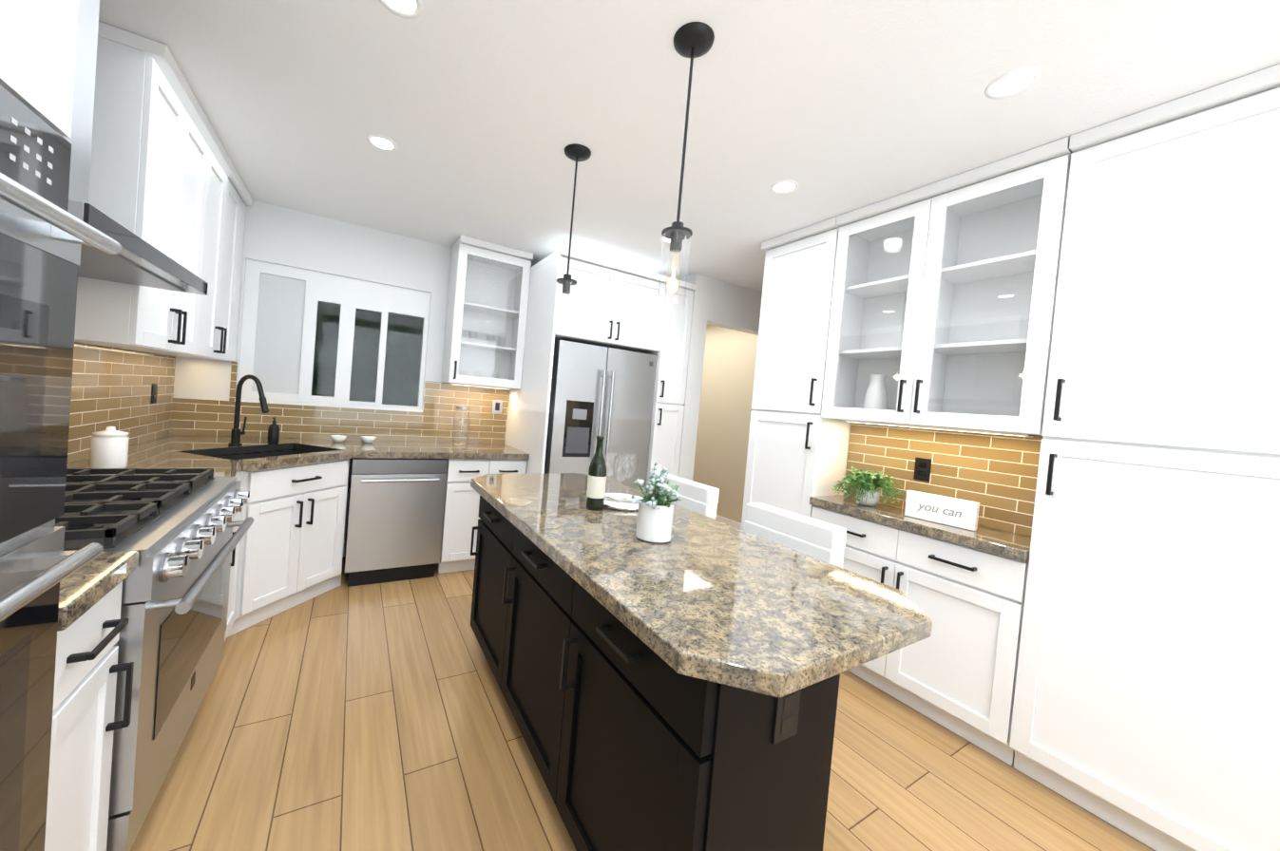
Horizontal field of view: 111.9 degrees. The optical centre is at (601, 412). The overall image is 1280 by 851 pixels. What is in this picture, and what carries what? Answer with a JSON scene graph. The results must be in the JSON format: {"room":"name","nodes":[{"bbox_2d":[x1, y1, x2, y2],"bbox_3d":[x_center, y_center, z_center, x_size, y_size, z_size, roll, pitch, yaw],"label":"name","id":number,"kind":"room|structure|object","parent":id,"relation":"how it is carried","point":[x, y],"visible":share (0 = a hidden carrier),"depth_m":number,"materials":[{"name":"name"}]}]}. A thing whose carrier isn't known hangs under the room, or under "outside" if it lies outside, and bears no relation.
{"room":"kitchen","nodes":[
{"label":"kitchen","id":0,"kind":"room"},
{"bbox_2d":[169,199,509,556],"bbox_3d":[-1.290,-0.100,3.736,3.530,2.550,0.100,4,1,-30],"label":"wall","id":1,"kind":"structure","parent":0,"point":[284,236],"depth_m":3.20,"materials":[{"name":"white paint"}]},
{"bbox_2d":[234,258,430,412],"bbox_3d":[-1.976,-0.530,3.291,1.208,0.990,0.082,4,1,-30],"label":"window","id":2,"kind":"structure","parent":1,"relation":"in","point":[278,329],"depth_m":3.17,"materials":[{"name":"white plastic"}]},
{"bbox_2d":[171,362,509,443],"bbox_3d":[-1.828,-0.035,3.373,2.234,0.514,0.006,4,1,-30],"label":"backsplash","id":3,"kind":"structure","parent":1,"relation":"attached to","point":[433,421],"depth_m":3.36,"materials":[{"name":"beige tile"}]},
{"bbox_2d":[441,234,533,389],"bbox_3d":[-0.955,-0.781,3.601,0.584,1.128,0.369,4,1,-30],"label":"upper cabinet","id":4,"kind":"object","parent":1,"relation":"attached to","point":[487,310],"visible":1,"depth_m":3.61,"materials":[{"name":"white wood"}]},
{"bbox_2d":[448,382,510,389],"bbox_3d":[-1.021,-0.214,3.646,0.504,0.012,0.060,4,1,-30],"label":"led light","id":5,"kind":"object","parent":4,"relation":"attached to","point":[478,386],"visible":1,"depth_m":3.62,"materials":[{"name":"white plastic"}]},
{"bbox_2d":[492,400,502,413],"bbox_3d":[-0.935,-0.049,3.875,0.090,0.120,0.007,4,1,-30],"label":"electrical outlet","id":6,"kind":"object","parent":1,"relation":"attached to","point":[497,405],"depth_m":3.87,"materials":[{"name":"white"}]},
{"bbox_2d":[130,556,1155,850],"bbox_3d":[-0.012,1.336,2.811,5.200,0.060,8.400,4,1,-30],"label":"floor","id":7,"kind":"structure","parent":0,"point":[375,716],"depth_m":1.62,"materials":[{"name":"brown wood"}]},
{"bbox_2d":[0,0,121,850],"bbox_3d":[-0.972,-0.001,0.304,0.660,2.548,0.791,4,1,-30],"label":"wall oven","id":8,"kind":"object","parent":7,"relation":"on","point":[45,235],"visible":1,"depth_m":0.67,"materials":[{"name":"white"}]},
{"bbox_2d":[44,581,133,850],"bbox_3d":[-1.327,0.804,0.769,0.609,0.866,0.306,4,1,-30],"label":"base cabinet","id":9,"kind":"object","parent":7,"relation":"on","point":[85,726],"visible":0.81,"depth_m":0.92,"materials":[{"name":"white wood"}]},
{"bbox_2d":[57,551,139,631],"bbox_3d":[-1.294,0.345,0.758,0.597,0.043,0.307,4,1,-30],"label":"countertop","id":10,"kind":"structure","parent":9,"relation":"on","point":[86,587],"depth_m":0.88,"materials":[{"name":"stone"}]},
{"bbox_2d":[51,468,253,850],"bbox_3d":[-1.598,0.710,1.327,0.680,0.985,0.926,4,1,-30],"label":"range","id":11,"kind":"object","parent":7,"relation":"on","point":[174,527],"visible":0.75,"depth_m":1.23,"materials":[{"name":"silver metal"}]},
{"bbox_2d":[224,476,246,641],"bbox_3d":[-1.965,0.727,1.888,0.609,0.866,0.395,4,1,-30],"label":"base cabinet","id":12,"kind":"object","parent":7,"relation":"on","point":[234,583],"visible":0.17,"depth_m":2.13,"materials":[{"name":"white wood"}]},
{"bbox_2d":[227,458,349,637],"bbox_3d":[-2.149,0.696,2.623,1.019,0.866,1.059,4,1,-30],"label":"base cabinet","id":13,"kind":"object","parent":7,"relation":"on","point":[292,546],"visible":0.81,"depth_m":2.45,"materials":[{"name":"white wood"}]},
{"bbox_2d":[66,435,529,481],"bbox_3d":[-1.496,0.373,2.743,2.229,0.215,1.459,4,1,-30],"label":"countertop","id":14,"kind":"structure","parent":13,"relation":"on","point":[173,451],"depth_m":2.68,"materials":[{"name":"stone"}]},
{"bbox_2d":[89,426,128,468],"bbox_3d":[-2.048,0.147,1.798,0.104,0.178,0.104,4,1,-30],"label":"canister","id":15,"kind":"object","parent":14,"relation":"on","point":[108,447],"visible":0.81,"depth_m":1.77,"materials":[{"name":"white ceramic"}]},
{"bbox_2d":[228,374,268,446],"bbox_3d":[-2.120,-0.006,2.605,0.207,0.437,0.217,4,1,-30],"label":"faucet","id":16,"kind":"object","parent":14,"relation":"on","point":[236,433],"visible":1,"depth_m":2.61,"materials":[{"name":"black metal"}]},
{"bbox_2d":[267,417,279,444],"bbox_3d":[-2.133,0.121,2.809,0.060,0.174,0.070,4,1,-30],"label":"soap pump","id":17,"kind":"object","parent":14,"relation":"on","point":[273,433],"visible":1,"depth_m":2.79,"materials":[{"name":"black"}]},
{"bbox_2d":[330,435,347,442],"bbox_3d":[-1.915,0.197,3.147,0.110,0.045,0.108,4,1,-30],"label":"bowl","id":18,"kind":"object","parent":14,"relation":"on","point":[338,438],"visible":1,"depth_m":3.12,"materials":[{"name":"white ceramic"}]},
{"bbox_2d":[360,436,376,442],"bbox_3d":[-1.750,0.209,3.241,0.110,0.045,0.108,4,1,-30],"label":"bowl","id":19,"kind":"object","parent":14,"relation":"on","point":[368,439],"visible":0.96,"depth_m":3.21,"materials":[{"name":"white ceramic"}]},
{"bbox_2d":[452,406,470,446],"bbox_3d":[-1.143,0.116,3.523,0.130,0.320,0.128,4,1,-30],"label":"glass jar","id":20,"kind":"object","parent":14,"relation":"on","point":[463,408],"visible":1,"depth_m":3.51,"materials":[{"name":"clear glass"}]},
{"bbox_2d":[343,458,447,587],"bbox_3d":[-1.534,0.737,3.201,0.594,0.864,0.666,4,1,-30],"label":"dishwasher","id":21,"kind":"object","parent":7,"relation":"on","point":[395,516],"visible":0.96,"depth_m":2.95,"materials":[{"name":"silver metal"}]},
{"bbox_2d":[434,458,526,573],"bbox_3d":[-1.020,0.772,3.508,0.590,0.866,0.647,4,1,-30],"label":"base cabinet","id":22,"kind":"object","parent":7,"relation":"on","point":[461,518],"visible":0.5,"depth_m":3.19,"materials":[{"name":"white wood"}]},
{"bbox_2d":[544,340,656,491],"bbox_3d":[-0.189,0.368,3.772,0.894,1.800,0.903,4,1,-30],"label":"fridge","id":23,"kind":"object","parent":7,"relation":"on","point":[607,393],"visible":0.54,"depth_m":3.38,"materials":[{"name":"silver metal"}]},
{"bbox_2d":[504,247,696,486],"bbox_3d":[-0.064,0.053,3.833,1.287,2.445,0.947,4,1,-30],"label":"surround","id":24,"kind":"object","parent":7,"relation":"on","point":[615,306],"visible":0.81,"depth_m":3.46,"materials":[{"name":"white wood"}]},
{"bbox_2d":[470,488,839,850],"bbox_3d":[-0.085,0.888,1.661,0.467,0.870,1.727,4,1,-30],"label":"kitchen island","id":25,"kind":"object","parent":7,"relation":"on","point":[678,692],"depth_m":1.04,"materials":[{"name":"black wood"}]},
{"bbox_2d":[470,473,932,724],"bbox_3d":[0.074,0.439,1.711,0.790,0.044,1.906,4,1,-30],"label":"island countertop","id":26,"kind":"structure","parent":25,"relation":"on","point":[748,622],"depth_m":1.07,"materials":[{"name":"beige stone"}]},
{"bbox_2d":[585,436,606,510],"bbox_3d":[-0.017,0.254,1.811,0.077,0.305,0.076,4,1,-30],"label":"bottle","id":27,"kind":"object","parent":26,"relation":"on","point":[596,486],"visible":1,"depth_m":1.78,"materials":[{"name":"green glass"}]},
{"bbox_2d":[603,493,643,511],"bbox_3d":[0.088,0.404,1.951,0.280,0.016,0.280,4,1,-30],"label":"tray","id":28,"kind":"object","parent":26,"relation":"on","point":[628,505],"visible":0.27,"depth_m":1.92,"materials":[{"name":"white ceramic"}]},
{"bbox_2d":[603,452,618,497],"bbox_3d":[0.037,0.290,1.994,0.076,0.200,0.076,4,1,-30],"label":"wine glass","id":29,"kind":"object","parent":28,"relation":"on","point":[617,456],"visible":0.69,"depth_m":1.99,"materials":[{"name":"clear glass"}]},
{"bbox_2d":[611,456,630,503],"bbox_3d":[0.082,0.296,1.894,0.076,0.200,0.076,4,1,-30],"label":"wine glass","id":30,"kind":"object","parent":28,"relation":"on","point":[620,470],"visible":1,"depth_m":1.89,"materials":[{"name":"clear glass"}]},
{"bbox_2d":[620,454,637,498],"bbox_3d":[0.126,0.297,1.999,0.076,0.200,0.076,4,1,-30],"label":"wine glass","id":31,"kind":"object","parent":28,"relation":"on","point":[635,457],"visible":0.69,"depth_m":1.99,"materials":[{"name":"clear glass"}]},
{"bbox_2d":[631,462,683,542],"bbox_3d":[0.186,0.302,1.462,0.183,0.256,0.178,4,1,-30],"label":"potted plant","id":32,"kind":"object","parent":26,"relation":"on","point":[655,517],"visible":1,"depth_m":1.43,"materials":[{"name":"white ceramic"}]},
{"bbox_2d":[663,474,719,519],"bbox_3d":[0.256,0.848,2.238,0.462,0.981,0.400,4,1,-30],"label":"stool","id":33,"kind":"object","parent":7,"relation":"on","point":[698,498],"visible":0.12,"depth_m":2.20,"materials":[{"name":"white wood"}]},
{"bbox_2d":[744,502,846,568],"bbox_3d":[0.557,0.886,1.640,0.462,0.981,0.400,4,1,-30],"label":"stool","id":34,"kind":"object","parent":7,"relation":"on","point":[819,540],"visible":0.08,"depth_m":1.66,"materials":[{"name":"white wood"}]},
{"bbox_2d":[740,216,850,531],"bbox_3d":[1.262,0.134,2.837,0.354,2.548,0.528,4,1,-30],"label":"tall cabinet","id":35,"kind":"object","parent":7,"relation":"on","point":[797,451],"visible":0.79,"depth_m":2.71,"materials":[{"name":"white wood"}]},
{"bbox_2d":[809,136,1072,766],"bbox_3d":[1.626,0.177,2.199,0.354,2.548,0.939,4,1,-30],"label":"hutch","id":36,"kind":"object","parent":7,"relation":"on","point":[944,303],"visible":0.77,"depth_m":2.07,"materials":[{"name":"white wood"}]},
{"bbox_2d":[832,466,906,506],"bbox_3d":[1.465,0.414,2.374,0.374,0.210,0.389,4,1,-30],"label":"potted plant","id":37,"kind":"object","parent":36,"relation":"in","point":[868,492],"visible":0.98,"depth_m":2.36,"materials":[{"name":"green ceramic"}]},
{"bbox_2d":[809,495,1054,561],"bbox_3d":[1.598,0.557,2.208,0.339,0.043,0.939,4,1,-30],"label":"countertop","id":38,"kind":"structure","parent":36,"relation":"on","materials":[{"name":"stone"}]},
{"bbox_2d":[845,420,1032,438],"bbox_3d":[1.656,0.080,2.209,0.060,0.012,0.795,4,1,-30],"label":"led light","id":39,"kind":"object","parent":36,"relation":"attached to","point":[967,430],"visible":1,"depth_m":2.11,"materials":[{"name":"white plastic"}]},
{"bbox_2d":[904,490,979,531],"bbox_3d":[1.648,0.475,2.102,0.041,0.130,0.280,4,1,-37],"label":"sign","id":40,"kind":"object","parent":36,"relation":"in","point":[960,513],"visible":1,"depth_m":2.08,"materials":[{"name":"white wood"}]},
{"bbox_2d":[1009,63,1279,850],"bbox_3d":[2.034,0.227,1.483,0.354,2.548,0.705,4,1,-30],"label":"tall cabinet","id":41,"kind":"object","parent":7,"relation":"on","point":[1146,708],"visible":1,"depth_m":1.46,"materials":[{"name":"white wood"}]},
{"bbox_2d":[98,0,1279,292],"bbox_3d":[0.205,-1.244,2.757,5.200,0.020,8.400,4,1,-30],"label":"ceiling","id":42,"kind":"structure","parent":0,"point":[481,114],"depth_m":1.67,"materials":[{"name":"white paint"}]},
{"bbox_2d":[366,133,398,152],"bbox_3d":[-1.083,-1.326,2.132,0.140,0.006,0.140,4,1,-30],"label":"recessed light","id":43,"kind":"object","parent":42,"relation":"in","point":[382,143],"visible":1,"depth_m":2.13,"materials":[{"name":"white plastic"}]},
{"bbox_2d":[379,0,422,19],"bbox_3d":[-0.623,-1.270,1.326,0.140,0.006,0.140,4,1,-30],"label":"recessed light","id":44,"kind":"object","parent":42,"relation":"in","point":[409,9],"visible":1,"depth_m":1.36,"materials":[{"name":"white"}]},
{"bbox_2d":[554,143,591,332],"bbox_3d":[-0.151,-0.818,2.076,0.130,0.859,0.130,4,1,-30],"label":"pendant light","id":45,"kind":"object","parent":42,"relation":"hanging from","point":[576,152],"visible":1,"depth_m":2.07,"materials":[{"name":"black metal"}]},
{"bbox_2d":[660,236,670,243],"bbox_3d":[0.483,-1.213,3.034,0.140,0.006,0.140,4,1,-30],"label":"recessed light","id":46,"kind":"object","parent":42,"relation":"in","point":[666,240],"visible":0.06,"depth_m":3.05,"materials":[{"name":"white"}]},
{"bbox_2d":[656,21,714,309],"bbox_3d":[0.260,-0.769,1.396,0.130,0.859,0.130,4,1,-30],"label":"pendant light","id":47,"kind":"object","parent":42,"relation":"hanging from","point":[692,40],"visible":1,"depth_m":1.39,"materials":[{"name":"black metal"}]},
{"bbox_2d":[769,179,799,194],"bbox_3d":[0.943,-1.158,2.227,0.140,0.006,0.140,4,1,-30],"label":"recessed light","id":48,"kind":"object","parent":42,"relation":"in","point":[784,187],"visible":1,"depth_m":2.22,"materials":[{"name":"white plastic"}]},
{"bbox_2d":[984,67,1041,99],"bbox_3d":[1.383,-1.105,1.456,0.140,0.006,0.140,4,1,-30],"label":"recessed light","id":49,"kind":"object","parent":42,"relation":"in","point":[1012,83],"visible":1,"depth_m":1.45,"materials":[{"name":"white plastic"}]},
{"bbox_2d":[677,273,762,480],"bbox_3d":[1.100,0.083,4.582,1.470,2.550,1.020,4,1,-30],"label":"wall pier","id":50,"kind":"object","parent":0,"point":[720,303],"visible":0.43,"depth_m":3.84,"materials":[{"name":"white paint"}]},
{"bbox_2d":[692,324,758,523],"bbox_3d":[1.336,0.078,5.748,0.100,2.550,4.490,4,1,-30],"label":"wall","id":51,"kind":"structure","parent":0,"point":[725,408],"depth_m":5.30,"materials":[{"name":"beige paint"}]},
{"bbox_2d":[715,515,741,529],"bbox_3d":[0.971,1.269,6.118,0.014,0.100,3.410,4,1,-30],"label":"baseboard","id":52,"kind":"structure","parent":51,"relation":"attached to","point":[729,522],"depth_m":5.15,"materials":[{"name":"white wood"}]},
{"bbox_2d":[843,422,1029,537],"bbox_3d":[2.282,0.246,1.513,0.100,2.550,3.810,4,1,-30],"label":"wall","id":53,"kind":"structure","parent":0,"point":[896,506],"depth_m":2.69,"materials":[{"name":"white paint"}]},
{"bbox_2d":[913,458,931,481],"bbox_3d":[1.735,0.312,2.336,0.007,0.120,0.074,4,1,-30],"label":"electrical outlet","id":54,"kind":"object","parent":53,"relation":"attached to","point":[922,468],"depth_m":2.33,"materials":[{"name":"black plastic"}]},
{"bbox_2d":[843,422,1043,537],"bbox_3d":[1.769,0.314,2.289,0.006,0.464,0.935,4,1,-30],"label":"backsplash","id":55,"kind":"structure","parent":53,"relation":"attached to","point":[995,476],"depth_m":2.18,"materials":[{"name":"orange tile"}]},
{"bbox_3d":[-1.458,-0.044,0.374,0.100,2.550,5.770,4,1,-30],"label":"wall","id":56,"kind":"structure","parent":0,"visible":0},
{"bbox_2d":[66,342,175,464],"bbox_3d":[-2.117,-0.159,1.639,0.006,0.784,2.711,4,1,-30],"label":"backsplash","id":57,"kind":"structure","parent":56,"relation":"attached to","point":[111,387],"depth_m":2.16,"materials":[{"name":"orange tile"}]},
{"bbox_2d":[61,0,208,295],"bbox_3d":[-1.511,-0.890,1.186,0.495,0.901,0.870,4,1,-30],"label":"range hood","id":58,"kind":"object","parent":56,"relation":"attached to","point":[138,260],"visible":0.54,"depth_m":1.28,"materials":[{"name":"silver metal"}]},
{"bbox_2d":[74,20,218,359],"bbox_3d":[-2.012,-0.838,1.856,0.302,1.118,0.762,4,1,-30],"label":"upper cabinet","id":59,"kind":"object","parent":56,"relation":"attached to","point":[165,179],"depth_m":1.63,"materials":[{"name":"white wood"}]},
{"bbox_2d":[151,383,157,403],"bbox_3d":[-2.633,-0.108,2.543,0.007,0.114,0.070,4,1,-30],"label":"electrical outlet","id":60,"kind":"object","parent":56,"relation":"attached to","point":[154,391],"depth_m":2.53,"materials":[{"name":"black plastic"}]},
{"bbox_2d":[170,146,245,362],"bbox_3d":[-2.328,-0.876,2.410,0.302,1.118,0.761,4,1,-30],"label":"upper cabinet","id":61,"kind":"object","parent":56,"relation":"attached to","point":[229,192],"depth_m":2.56,"materials":[{"name":"white wood"}]},
{"bbox_2d":[233,191,248,362],"bbox_3d":[-2.538,-0.901,2.779,0.302,1.118,0.213,4,1,-30],"label":"upper cabinet","id":62,"kind":"object","parent":56,"relation":"attached to","point":[246,193],"depth_m":2.91,"materials":[{"name":"white wood"}]},
{"label":"outside","id":63,"kind":"structure","parent":0,"visible":0},
{"bbox_2d":[311,302,423,406],"bbox_3d":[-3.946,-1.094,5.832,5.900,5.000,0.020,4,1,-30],"label":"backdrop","id":64,"kind":"structure","parent":63,"point":[363,354],"depth_m":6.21,"materials":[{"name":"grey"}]}
]}

